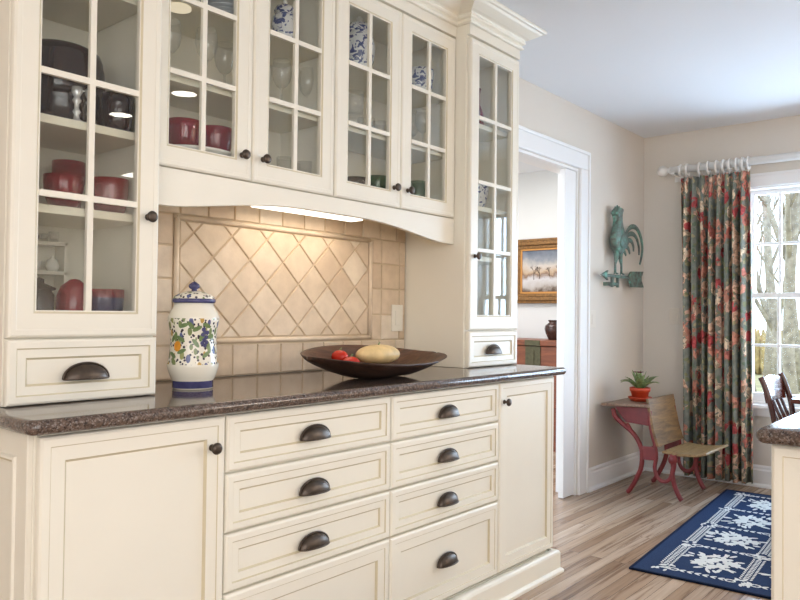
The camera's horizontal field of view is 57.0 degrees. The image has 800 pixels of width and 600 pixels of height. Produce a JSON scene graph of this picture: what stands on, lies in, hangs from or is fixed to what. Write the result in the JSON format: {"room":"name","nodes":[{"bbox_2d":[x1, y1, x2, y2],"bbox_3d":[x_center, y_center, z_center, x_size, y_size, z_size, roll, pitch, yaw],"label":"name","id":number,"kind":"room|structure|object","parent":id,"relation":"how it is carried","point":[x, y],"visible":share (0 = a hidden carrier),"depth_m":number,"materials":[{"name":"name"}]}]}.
{"room":"kitchen","nodes":[
{"label":"kitchen","id":0,"kind":"room"},
{"bbox_2d":[225,77,643,494],"bbox_3d":[-0.756,-0.064,2.566,0.140,2.482,8.150,0,-1,40],"label":"wall","id":1,"kind":"structure","parent":0,"point":[617,153],"depth_m":5.04,"materials":[{"name":"paint"}]},
{"bbox_2d":[159,0,334,196],"bbox_3d":[-0.564,-0.840,2.439,0.316,0.928,0.735,0,-1,40],"label":"upper cabinet","id":2,"kind":"object","parent":1,"relation":"attached to","point":[267,121],"visible":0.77,"depth_m":2.45,"materials":[{"name":"beige paint"}]},
{"bbox_2d":[171,2,190,13],"bbox_3d":[-0.671,-0.887,2.240,0.072,0.006,0.072,0,-1,40],"label":"puck light","id":3,"kind":"object","parent":2,"relation":"on","point":[176,7],"depth_m":2.24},
{"bbox_2d":[174,144,230,155],"bbox_3d":[-0.640,-0.444,2.349,0.213,0.050,0.266,0,-1,40],"label":"platter","id":4,"kind":"object","parent":2,"relation":"in","point":[208,149],"visible":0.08,"depth_m":2.27,"materials":[{"name":"white ceramic"}]},
{"bbox_2d":[169,117,198,144],"bbox_3d":[-0.676,-0.514,2.306,0.108,0.088,0.108,0,-1,40],"label":"bowl","id":5,"kind":"object","parent":4,"relation":"on","point":[182,130],"visible":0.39,"depth_m":2.26,"materials":[{"name":"red ceramic"}]},
{"bbox_2d":[205,125,231,151],"bbox_3d":[-0.600,-0.512,2.397,0.112,0.088,0.112,0,-1,40],"label":"bowl","id":6,"kind":"object","parent":4,"relation":"on","point":[217,136],"visible":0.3,"depth_m":2.35,"materials":[{"name":"red ceramic"}]},
{"bbox_2d":[169,75,317,133],"bbox_3d":[-0.585,-0.645,2.451,0.243,0.016,0.697,0,-1,40],"label":"shelf","id":7,"kind":"object","parent":2,"relation":"attached to","point":[184,94],"depth_m":2.46,"materials":[{"name":"beige paint"}]},
{"bbox_2d":[171,0,317,68],"bbox_3d":[-0.582,-0.893,2.456,0.243,0.016,0.697,0,-1,40],"label":"shelf","id":8,"kind":"object","parent":2,"relation":"attached to","point":[189,16],"depth_m":2.48,"materials":[{"name":"beige paint"}]},
{"bbox_2d":[271,0,292,37],"bbox_3d":[-0.411,-0.983,2.625,0.095,0.172,0.095,0,-1,40],"label":"ginger jar","id":9,"kind":"object","parent":2,"relation":"on","point":[282,21],"visible":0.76,"depth_m":2.59,"materials":[{"name":"blue ceramic"}]},
{"bbox_3d":[-0.572,-0.909,2.409,0.160,0.012,0.160,0,-1,40],"label":"plate","id":10,"kind":"object","parent":2,"relation":"on","visible":0},
{"bbox_2d":[213,6,233,11],"bbox_3d":[-0.572,-0.922,2.409,0.160,0.012,0.160,0,-1,40],"label":"plate","id":11,"kind":"object","parent":10,"relation":"on","point":[218,7],"visible":0.04,"depth_m":2.34,"materials":[{"name":"grey ceramic"}]},
{"bbox_2d":[208,2,233,7],"bbox_3d":[-0.572,-0.934,2.409,0.160,0.012,0.160,0,-1,40],"label":"plate","id":12,"kind":"object","parent":11,"relation":"on","point":[211,3],"visible":0.12,"depth_m":2.34,"materials":[{"name":"white ceramic"}]},
{"bbox_2d":[208,0,233,3],"bbox_3d":[-0.571,-0.947,2.410,0.160,0.012,0.160,0,-1,40],"label":"plate","id":13,"kind":"object","parent":12,"relation":"on","point":[209,1],"visible":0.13,"depth_m":2.34,"materials":[{"name":"grey ceramic"}]},
{"bbox_2d":[153,205,404,380],"bbox_3d":[-0.452,-0.045,2.796,0.026,0.641,1.471,0,-1,40],"label":"backsplash","id":14,"kind":"structure","parent":1,"relation":"attached to","point":[283,285],"depth_m":2.77,"materials":[{"name":"tile"}]},
{"bbox_2d":[391,305,402,330],"bbox_3d":[-0.012,0.081,3.302,0.009,0.118,0.075,0,-1,40],"label":"switch plate","id":15,"kind":"object","parent":14,"relation":"attached to","point":[396,310],"visible":1,"depth_m":3.30,"materials":[{"name":"white plastic"}]},
{"bbox_2d":[331,0,456,218],"bbox_3d":[-0.091,-0.823,3.002,0.316,0.928,0.730,0,-1,40],"label":"upper cabinet","id":16,"kind":"object","parent":1,"relation":"attached to","point":[405,35],"visible":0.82,"depth_m":2.97,"materials":[{"name":"beige paint"}]},
{"bbox_2d":[159,166,453,243],"bbox_3d":[-0.247,-0.312,2.635,0.020,0.110,1.468,0,-1,40],"label":"valance","id":17,"kind":"object","parent":16,"relation":"attached to","point":[177,188],"visible":0.9,"depth_m":2.43,"materials":[{"name":"beige paint"}]},
{"bbox_2d":[251,206,362,221],"bbox_3d":[-0.335,-0.343,2.749,0.080,0.048,0.520,0,-1,40],"label":"light","id":18,"kind":"object","parent":16,"relation":"attached to","point":[281,209],"visible":0.3,"depth_m":2.73,"materials":[{"name":"white"}]},
{"bbox_2d":[348,176,365,183],"bbox_3d":[-0.173,-0.440,2.904,0.110,0.075,0.110,0,-1,40],"label":"glass dish","id":19,"kind":"object","parent":16,"relation":"in","point":[358,179],"visible":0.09,"depth_m":2.85,"materials":[{"name":"glass"}]},
{"bbox_2d":[349,16,374,65],"bbox_3d":[-0.162,-1.006,2.921,0.130,0.236,0.130,0,-1,40],"label":"ginger jar","id":20,"kind":"object","parent":16,"relation":"on","point":[357,29],"visible":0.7,"depth_m":2.87,"materials":[{"name":"blue ceramic"}]},
{"bbox_2d":[365,175,385,188],"bbox_3d":[-0.091,-0.450,3.002,0.104,0.100,0.104,0,-1,40],"label":"bowl","id":21,"kind":"object","parent":16,"relation":"in","point":[376,180],"visible":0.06,"depth_m":2.95,"materials":[{"name":"green glass"}]},
{"bbox_2d":[348,126,441,163],"bbox_3d":[-0.111,-0.629,3.014,0.243,0.016,0.692,0,-1,40],"label":"shelf","id":22,"kind":"object","parent":16,"relation":"attached to","point":[357,138],"depth_m":3.06,"materials":[{"name":"beige paint"}]},
{"bbox_2d":[349,66,442,108],"bbox_3d":[-0.108,-0.877,3.018,0.243,0.016,0.692,0,-1,40],"label":"shelf","id":23,"kind":"object","parent":16,"relation":"attached to","point":[357,77],"depth_m":3.08,"materials":[{"name":"beige paint"}]},
{"bbox_2d":[412,66,433,91],"bbox_3d":[0.086,-0.940,3.215,0.124,0.120,0.124,0,-1,40],"label":"porcelain bowl","id":24,"kind":"object","parent":16,"relation":"on","point":[419,73],"visible":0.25,"depth_m":3.16,"materials":[{"name":"ceramic"}]},
{"bbox_2d":[406,0,546,50],"bbox_3d":[-0.267,-1.249,2.691,0.448,0.094,2.461,0,-1,40],"label":"crown molding","id":25,"kind":"structure","parent":1,"relation":"attached to","point":[496,19],"depth_m":3.19,"materials":[{"name":"beige paint"}]},
{"bbox_2d":[518,125,590,494],"bbox_3d":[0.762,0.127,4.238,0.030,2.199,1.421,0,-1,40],"label":"trim","id":26,"kind":"structure","parent":1,"relation":"attached to","point":[530,140],"depth_m":4.71,"materials":[{"name":"white paint"}]},
{"bbox_2d":[558,168,575,497],"bbox_3d":[1.054,0.205,4.651,0.036,2.054,0.143,0,-1,40],"label":"door","id":27,"kind":"structure","parent":1,"relation":"in","point":[567,177],"depth_m":4.62,"materials":[{"name":"white paint"}]},
{"bbox_2d":[590,310,595,327],"bbox_3d":[1.269,0.127,4.856,0.009,0.115,0.090,0,-1,40],"label":"switch plate","id":28,"kind":"object","parent":1,"relation":"attached to","point":[592,312],"visible":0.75,"depth_m":4.85,"materials":[{"name":"beige plastic"}]},
{"bbox_2d":[589,451,644,491],"bbox_3d":[1.507,1.179,5.115,0.032,0.145,0.913,0,-1,40],"label":"baseboard","id":29,"kind":"structure","parent":1,"relation":"attached to","point":[610,472],"depth_m":5.07,"materials":[{"name":"white paint"}]},
{"bbox_2d":[600,205,643,287],"bbox_3d":[1.538,-0.365,5.108,0.099,0.563,0.698,0,-1,40],"label":"weathervane","id":30,"kind":"object","parent":1,"relation":"attached to","point":[619,240],"visible":1,"depth_m":5.02,"materials":[{"name":"teal metal"}]},
{"bbox_2d":[517,170,557,338],"bbox_3d":[1.306,0.043,6.913,2.298,2.482,0.140,0,-1,40],"label":"wall","id":31,"kind":"structure","parent":0,"point":[537,191],"depth_m":6.87,"materials":[{"name":"white paint"}]},
{"bbox_2d":[517,237,556,302],"bbox_3d":[1.365,-0.269,6.744,0.790,0.600,0.052,0,-1,40],"label":"framed painting","id":32,"kind":"object","parent":31,"relation":"attached to","point":[537,258],"visible":0.6,"depth_m":6.82,"materials":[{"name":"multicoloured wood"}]},
{"bbox_2d":[514,452,770,599],"bbox_3d":[0.686,1.208,1.741,8.000,0.060,8.800,0,-1,40],"label":"floor","id":33,"kind":"structure","parent":0,"point":[598,534],"depth_m":3.82,"materials":[{"name":"brown wood"}]},
{"bbox_2d":[0,414,224,599],"bbox_3d":[-0.825,0.675,1.899,0.602,0.772,0.501,0,-1,40],"label":"base cabinet","id":34,"kind":"object","parent":33,"relation":"on","point":[129,512],"visible":0.93,"depth_m":1.69,"materials":[{"name":"beige paint"}]},
{"bbox_2d":[222,395,389,599],"bbox_3d":[-0.451,0.688,2.345,0.599,0.772,0.660,0,-1,40],"label":"base cabinet","id":35,"kind":"object","parent":33,"relation":"on","point":[306,497],"visible":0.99,"depth_m":2.14,"materials":[{"name":"beige paint"}]},
{"bbox_2d":[0,364,565,435],"bbox_3d":[-0.236,0.292,2.594,0.613,0.034,2.342,0,-1,40],"label":"countertop","id":36,"kind":"structure","parent":35,"relation":"on","point":[242,393],"depth_m":2.06,"materials":[{"name":"brown stone"}]},
{"bbox_2d":[0,0,161,406],"bbox_3d":[-0.906,-0.531,1.977,0.386,1.571,0.392,0,-1,40],"label":"cabinet","id":37,"kind":"object","parent":36,"relation":"on","point":[47,356],"visible":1,"depth_m":1.90,"materials":[{"name":"beige paint"}]},
{"bbox_2d":[36,277,55,309],"bbox_3d":[-0.928,0.001,1.895,0.080,0.120,0.080,0,-1,40],"label":"sugar pot","id":38,"kind":"object","parent":37,"relation":"in","point":[45,296],"visible":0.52,"depth_m":1.88,"materials":[{"name":"glass"}]},
{"bbox_2d":[37,241,67,309],"bbox_3d":[-1.011,-0.066,2.068,0.060,0.259,0.130,0,-1,40],"label":"display riser","id":39,"kind":"object","parent":37,"relation":"in","point":[61,249],"visible":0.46,"depth_m":2.10,"materials":[{"name":"beige paint"}]},
{"bbox_2d":[37,261,41,269],"bbox_3d":[-1.017,-0.095,2.054,0.036,0.026,0.036,0,-1,40],"label":"tea cup","id":40,"kind":"object","parent":39,"relation":"on","point":[39,263],"visible":0.3,"depth_m":2.05,"materials":[{"name":"white ceramic"}]},
{"bbox_2d":[45,256,58,270],"bbox_3d":[-0.986,-0.103,2.090,0.038,0.044,0.038,0,-1,40],"label":"teapot","id":41,"kind":"object","parent":39,"relation":"on","point":[52,264],"visible":0.87,"depth_m":2.08,"materials":[{"name":"white ceramic"}]},
{"bbox_2d":[43,172,83,207],"bbox_3d":[-0.883,-0.281,1.934,0.100,0.088,0.100,0,-1,40],"label":"bowl","id":42,"kind":"object","parent":37,"relation":"on","point":[62,182],"visible":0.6,"depth_m":1.90,"materials":[{"name":"red ceramic"}]},
{"bbox_2d":[52,159,85,194],"bbox_3d":[-0.939,-0.312,2.086,0.088,0.155,0.088,0,-1,40],"label":"bowl","id":43,"kind":"object","parent":37,"relation":"on","point":[76,167],"visible":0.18,"depth_m":2.05,"materials":[{"name":"red ceramic"}]},
{"bbox_2d":[40,39,104,125],"bbox_3d":[-0.939,-0.580,2.029,0.236,0.238,0.236,0,-1,40],"label":"stock pot","id":44,"kind":"object","parent":37,"relation":"on","point":[58,99],"visible":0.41,"depth_m":1.94,"materials":[{"name":"black metal"}]},
{"bbox_2d":[55,279,92,310],"bbox_3d":[-0.869,0.004,1.966,0.092,0.120,0.092,0,-1,40],"label":"covered dish","id":45,"kind":"object","parent":37,"relation":"in","point":[69,296],"visible":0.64,"depth_m":1.93,"materials":[{"name":"red ceramic"}]},
{"bbox_2d":[38,203,132,229],"bbox_3d":[-0.935,-0.225,1.993,0.293,0.022,0.353,0,-1,40],"label":"shelf","id":46,"kind":"object","parent":37,"relation":"attached to","point":[50,217],"depth_m":1.98,"materials":[{"name":"beige paint"}]},
{"bbox_2d":[40,113,134,154],"bbox_3d":[-0.933,-0.450,1.997,0.293,0.022,0.353,0,-1,40],"label":"shelf","id":47,"kind":"object","parent":37,"relation":"attached to","point":[58,135],"depth_m":2.00,"materials":[{"name":"beige paint"}]},
{"bbox_2d":[42,0,136,31],"bbox_3d":[-0.928,-0.821,2.004,0.293,0.022,0.353,0,-1,40],"label":"shelf","id":48,"kind":"object","parent":37,"relation":"attached to","point":[65,15],"depth_m":2.09,"materials":[{"name":"beige paint"}]},
{"bbox_2d":[92,289,123,310],"bbox_3d":[-0.819,0.018,2.040,0.104,0.095,0.104,0,-1,40],"label":"glass bowl","id":49,"kind":"object","parent":37,"relation":"in","point":[103,299],"visible":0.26,"depth_m":2.00,"materials":[{"name":"glass"}]},
{"bbox_2d":[93,176,128,212],"bbox_3d":[-0.804,-0.284,2.044,0.098,0.100,0.098,0,-1,40],"label":"glass bowl","id":50,"kind":"object","parent":37,"relation":"on","point":[104,186],"visible":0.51,"depth_m":2.00,"materials":[{"name":"red glass"}]},
{"bbox_2d":[102,91,134,130],"bbox_3d":[-0.772,-0.509,2.018,0.084,0.100,0.084,0,-1,40],"label":"glass bowl","id":51,"kind":"object","parent":37,"relation":"on","point":[117,108],"visible":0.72,"depth_m":1.99,"materials":[{"name":"glass"}]},
{"bbox_2d":[167,281,218,389],"bbox_3d":[-0.617,0.104,2.202,0.150,0.319,0.150,0,-1,40],"label":"lidded jar","id":52,"kind":"object","parent":36,"relation":"on","point":[193,319],"visible":1,"depth_m":2.15,"materials":[{"name":"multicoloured ceramic"}]},
{"bbox_2d":[300,345,446,378],"bbox_3d":[-0.078,0.222,2.663,0.338,0.110,0.696,0,-1,40],"label":"dough bowl","id":53,"kind":"object","parent":36,"relation":"on","point":[410,361],"visible":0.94,"depth_m":2.56,"materials":[{"name":"brown wood"}]},
{"bbox_2d":[331,347,347,359],"bbox_3d":[-0.215,0.199,2.633,0.067,0.058,0.051,0,-1,40],"label":"tomato","id":54,"kind":"object","parent":53,"relation":"in","point":[340,354],"visible":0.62,"depth_m":2.61,"materials":[{"name":"red food"}]},
{"bbox_2d":[343,354,359,361],"bbox_3d":[-0.173,0.220,2.590,0.067,0.062,0.069,0,-1,40],"label":"tomato","id":55,"kind":"object","parent":53,"relation":"in","point":[350,358],"visible":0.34,"depth_m":2.57,"materials":[{"name":"red food"}]},
{"bbox_2d":[356,342,399,363],"bbox_3d":[-0.081,0.198,2.745,0.118,0.082,0.220,0,-1,40],"label":"squash","id":56,"kind":"object","parent":53,"relation":"in","point":[377,354],"visible":0.87,"depth_m":2.69,"materials":[{"name":"beige plant"}]},
{"bbox_2d":[404,23,519,367],"bbox_3d":[0.301,-0.489,3.412,0.386,1.571,0.412,0,-1,40],"label":"cabinet","id":57,"kind":"object","parent":36,"relation":"on","point":[461,296],"visible":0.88,"depth_m":3.30,"materials":[{"name":"beige paint"}]},
{"bbox_2d":[479,88,483,124],"bbox_3d":[0.373,-0.903,3.555,0.064,0.230,0.064,0,-1,40],"label":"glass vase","id":58,"kind":"object","parent":57,"relation":"on","point":[480,109],"visible":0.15,"depth_m":3.54,"materials":[{"name":"glass"}]},
{"bbox_2d":[478,184,488,206],"bbox_3d":[0.340,-0.483,3.499,0.160,0.130,0.160,0,-1,40],"label":"vase","id":59,"kind":"object","parent":57,"relation":"on","point":[482,190],"visible":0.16,"depth_m":3.44,"materials":[{"name":"white ceramic"}]},
{"bbox_2d":[478,257,505,264],"bbox_3d":[0.272,-0.184,3.427,0.293,0.022,0.373,0,-1,40],"label":"shelf","id":60,"kind":"object","parent":57,"relation":"attached to","point":[484,260],"depth_m":3.43,"materials":[{"name":"glass"}]},
{"bbox_2d":[478,206,506,218],"bbox_3d":[0.274,-0.408,3.431,0.293,0.022,0.373,0,-1,40],"label":"shelf","id":61,"kind":"object","parent":57,"relation":"attached to","point":[483,212],"depth_m":3.45,"materials":[{"name":"beige paint"}]},
{"bbox_2d":[479,123,506,142],"bbox_3d":[0.278,-0.780,3.438,0.293,0.022,0.373,0,-1,40],"label":"shelf","id":62,"kind":"object","parent":57,"relation":"attached to","point":[485,132],"depth_m":3.46,"materials":[{"name":"beige paint"}]},
{"bbox_2d":[386,383,498,599],"bbox_3d":[-0.027,0.703,2.849,0.599,0.772,0.657,0,-1,40],"label":"base cabinet","id":63,"kind":"object","parent":33,"relation":"on","point":[443,489],"visible":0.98,"depth_m":2.64,"materials":[{"name":"beige paint"}]},
{"bbox_2d":[443,548,563,599],"bbox_3d":[-0.244,1.133,2.572,0.586,0.100,2.328,0,-1,40],"label":"plinth","id":64,"kind":"object","parent":33,"relation":"on","point":[517,580],"visible":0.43,"depth_m":3.00,"materials":[{"name":"beige paint"}]},
{"bbox_2d":[495,376,553,572],"bbox_3d":[0.340,0.715,3.283,0.602,0.772,0.476,0,-1,40],"label":"base cabinet","id":65,"kind":"object","parent":33,"relation":"on","point":[525,421],"visible":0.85,"depth_m":3.09,"materials":[{"name":"beige paint"}]},
{"bbox_2d":[517,338,556,451],"bbox_3d":[1.150,0.812,6.574,0.834,0.928,0.495,0,-1,40],"label":"wooden chest","id":66,"kind":"object","parent":33,"relation":"on","point":[530,351],"visible":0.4,"depth_m":6.25,"materials":[{"name":"red wood"}]},
{"bbox_2d":[545,320,556,339],"bbox_3d":[1.328,0.260,6.378,0.154,0.172,0.154,0,-1,40],"label":"round vase","id":67,"kind":"object","parent":66,"relation":"on","point":[551,327],"visible":0.71,"depth_m":6.33,"materials":[{"name":"brown ceramic"}]},
{"bbox_2d":[601,394,728,501],"bbox_3d":[1.730,0.944,4.821,0.673,0.621,0.475,0,-1,40],"label":"school desk","id":68,"kind":"object","parent":33,"relation":"on","point":[659,413],"visible":0.99,"depth_m":4.74,"materials":[{"name":"red paint"}]},
{"bbox_2d":[620,370,658,401],"bbox_3d":[1.594,0.570,4.892,0.252,0.200,0.272,0,-1,15],"label":"potted plant","id":69,"kind":"object","parent":68,"relation":"on","point":[639,391],"visible":0.99,"depth_m":4.87,"materials":[{"name":"green plant"}]},
{"bbox_2d":[629,489,770,599],"bbox_3d":[2.091,1.226,3.721,1.240,0.009,1.900,0,-1,36],"label":"area rug","id":70,"kind":"object","parent":33,"relation":"on","point":[726,544],"visible":0.7,"depth_m":3.59,"materials":[{"name":"blue fabric"}]},
{"bbox_2d":[758,372,795,536],"bbox_3d":[2.220,0.815,3.866,0.531,0.822,0.534,0,-1,40],"label":"dining chair","id":71,"kind":"object","parent":70,"relation":"on","point":[774,387],"visible":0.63,"depth_m":4.04,"materials":[{"name":"red wood"}]},
{"bbox_2d":[790,396,799,403],"bbox_3d":[2.797,0.858,3.508,1.482,0.734,1.035,0,-1,40],"label":"dining table","id":72,"kind":"object","parent":70,"relation":"on","point":[796,400],"visible":1,"depth_m":3.58,"materials":[{"name":"brown wood"}]},
{"bbox_2d":[771,444,799,599],"bbox_3d":[1.669,0.747,1.477,1.452,0.874,1.058,0,-1,40],"label":"kitchen island","id":73,"kind":"object","parent":33,"relation":"on","point":[785,460],"visible":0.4,"depth_m":1.53,"materials":[{"name":"beige paint"}]},
{"bbox_2d":[756,412,799,446],"bbox_3d":[1.689,0.292,1.482,1.526,0.032,1.145,0,-1,40],"label":"island countertop","id":74,"kind":"structure","parent":73,"relation":"on","point":[786,431],"depth_m":1.52,"materials":[{"name":"brown stone"}]},
{"bbox_2d":[496,0,799,173],"bbox_3d":[0.715,-1.344,1.790,8.000,0.080,8.800,0,-1,40],"label":"ceiling","id":75,"kind":"structure","parent":0,"point":[648,68],"depth_m":3.86,"materials":[{"name":"white paint"}]},
{"bbox_2d":[643,115,799,465],"bbox_3d":[3.999,0.013,3.792,5.560,2.482,0.150,0,-1,40],"label":"wall","id":76,"kind":"structure","parent":0,"point":[662,277],"depth_m":5.38,"materials":[{"name":"paint"}]},
{"bbox_2d":[669,308,679,323],"bbox_3d":[1.999,0.118,5.367,0.075,0.118,0.009,0,-1,40],"label":"switch plate","id":77,"kind":"object","parent":76,"relation":"attached to","point":[674,313],"visible":1,"depth_m":5.36,"materials":[{"name":"beige plastic"}]},
{"bbox_2d":[644,452,770,488],"bbox_3d":[3.924,1.180,3.702,5.549,0.145,0.032,0,-1,40],"label":"baseboard","id":78,"kind":"structure","parent":76,"relation":"attached to","point":[761,473],"depth_m":5.00,"materials":[{"name":"white paint"}]},
{"bbox_2d":[657,151,799,182],"bbox_3d":[3.202,-0.920,4.290,3.407,0.109,0.154,0,-1,40],"label":"curtain rod","id":79,"kind":"object","parent":76,"relation":"attached to","point":[662,171],"visible":0.9,"depth_m":5.01,"materials":[{"name":"white paint"}]},
{"bbox_2d":[678,164,683,178],"bbox_3d":[2.001,-0.913,5.251,0.017,0.106,0.092,0,-1,40],"label":"curtain ring","id":80,"kind":"object","parent":79,"relation":"hanging from","point":[680,165],"visible":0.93,"depth_m":5.23,"materials":[{"name":"white paint"}]},
{"bbox_2d":[684,164,689,176],"bbox_3d":[2.036,-0.913,5.222,0.017,0.106,0.092,0,-1,40],"label":"curtain ring","id":81,"kind":"object","parent":79,"relation":"hanging from","point":[686,165],"visible":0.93,"depth_m":5.20,"materials":[{"name":"white paint"}]},
{"bbox_2d":[697,162,702,176],"bbox_3d":[2.101,-0.914,5.167,0.017,0.106,0.092,0,-1,40],"label":"curtain ring","id":82,"kind":"object","parent":79,"relation":"hanging from","point":[698,163],"visible":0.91,"depth_m":5.14,"materials":[{"name":"white paint"}]},
{"bbox_2d":[706,161,710,174],"bbox_3d":[2.147,-0.914,5.128,0.017,0.106,0.092,0,-1,40],"label":"curtain ring","id":83,"kind":"object","parent":79,"relation":"hanging from","point":[707,162],"visible":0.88,"depth_m":5.10,"materials":[{"name":"white paint"}]},
{"bbox_2d":[681,171,752,483],"bbox_3d":[2.170,0.177,5.075,0.480,2.093,0.133,0,-1,40],"label":"curtain","id":84,"kind":"object","parent":79,"relation":"hanging from","point":[715,209],"visible":0.95,"depth_m":5.04,"materials":[{"name":"fabric"}]},
{"bbox_2d":[714,160,719,174],"bbox_3d":[2.189,-0.914,5.093,0.017,0.106,0.092,0,-1,40],"label":"curtain ring","id":85,"kind":"object","parent":79,"relation":"hanging from","point":[716,170],"visible":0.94,"depth_m":5.07,"materials":[{"name":"white paint"}]},
{"bbox_2d":[721,159,725,174],"bbox_3d":[2.223,-0.914,5.064,0.017,0.106,0.092,0,-1,40],"label":"curtain ring","id":86,"kind":"object","parent":79,"relation":"hanging from","point":[722,160],"visible":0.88,"depth_m":5.04,"materials":[{"name":"white paint"}]},
{"bbox_2d":[727,158,732,173],"bbox_3d":[2.254,-0.915,5.038,0.017,0.106,0.092,0,-1,40],"label":"curtain ring","id":87,"kind":"object","parent":79,"relation":"hanging from","point":[729,159],"visible":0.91,"depth_m":5.01,"materials":[{"name":"white paint"}]},
{"bbox_2d":[734,158,738,171],"bbox_3d":[2.288,-0.915,5.010,0.017,0.106,0.092,0,-1,40],"label":"curtain ring","id":88,"kind":"object","parent":79,"relation":"hanging from","point":[736,168],"visible":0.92,"depth_m":4.98,"materials":[{"name":"white paint"}]},
{"bbox_2d":[740,157,745,170],"bbox_3d":[2.319,-0.915,4.984,0.017,0.106,0.092,0,-1,40],"label":"curtain ring","id":89,"kind":"object","parent":79,"relation":"hanging from","point":[741,159],"visible":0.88,"depth_m":4.96,"materials":[{"name":"white paint"}]},
{"bbox_2d":[746,156,750,171],"bbox_3d":[2.346,-0.915,4.961,0.017,0.106,0.092,0,-1,40],"label":"curtain ring","id":90,"kind":"object","parent":79,"relation":"hanging from","point":[748,167],"visible":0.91,"depth_m":4.94,"materials":[{"name":"white paint"}]},
{"bbox_2d":[750,187,799,403],"bbox_3d":[2.692,-0.033,4.890,0.691,1.448,0.075,0,-1,40],"label":"window","id":91,"kind":"structure","parent":76,"relation":"in","point":[757,396],"depth_m":5.01,"materials":[{"name":"white paint"}]},
{"bbox_2d":[750,169,799,417],"bbox_3d":[3.250,-0.040,4.388,2.435,1.645,0.205,0,-1,40],"label":"trim","id":92,"kind":"structure","parent":76,"relation":"attached to","point":[789,177],"depth_m":4.95,"materials":[{"name":"white paint"}]},
{"label":"outside","id":93,"kind":"structure","parent":0,"visible":0},
{"bbox_2d":[754,373,799,394],"bbox_3d":[24.905,2.399,21.827,70.000,0.120,54.440,0,-1,40],"label":"ground","id":94,"kind":"structure","parent":93,"point":[757,383],"depth_m":18.49,"materials":[{"name":"white snow"}]},
{"bbox_2d":[756,194,784,376],"bbox_3d":[9.320,-2.682,19.302,3.695,9.610,4.612,0,-1,34],"label":"bare tree","id":95,"kind":"object","parent":94,"relation":"on","point":[767,370],"visible":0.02,"depth_m":17.94,"materials":[{"name":"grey plant"}]},
{"bbox_2d":[754,193,799,374],"bbox_3d":[6.597,-1.954,13.017,4.109,7.838,4.899,0,-1,13],"label":"bare tree","id":96,"kind":"object","parent":94,"relation":"on","point":[770,313],"visible":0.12,"depth_m":13.74,"materials":[{"name":"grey plant"}]},
{"bbox_2d":[754,328,799,374],"bbox_3d":[13.985,1.585,22.827,24.244,1.300,7.248,0,-1,40],"label":"dry brush","id":97,"kind":"object","parent":94,"relation":"on","point":[759,352],"visible":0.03,"depth_m":21.37,"materials":[{"name":"yellow plant"}]},
{"bbox_2d":[757,192,799,394],"bbox_3d":[4.349,-2.076,9.095,3.123,7.903,4.712,1,-1,-2],"label":"bare tree","id":98,"kind":"object","parent":94,"relation":"on","point":[792,200],"visible":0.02,"depth_m":9.09,"materials":[{"name":"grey plant"}]},
{"bbox_2d":[778,194,799,391],"bbox_3d":[8.998,-2.890,16.879,4.832,9.929,3.571,1,-1,-37],"label":"bare tree","id":99,"kind":"object","parent":94,"relation":"on","point":[797,335],"visible":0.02,"depth_m":16.47,"materials":[{"name":"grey plant"}]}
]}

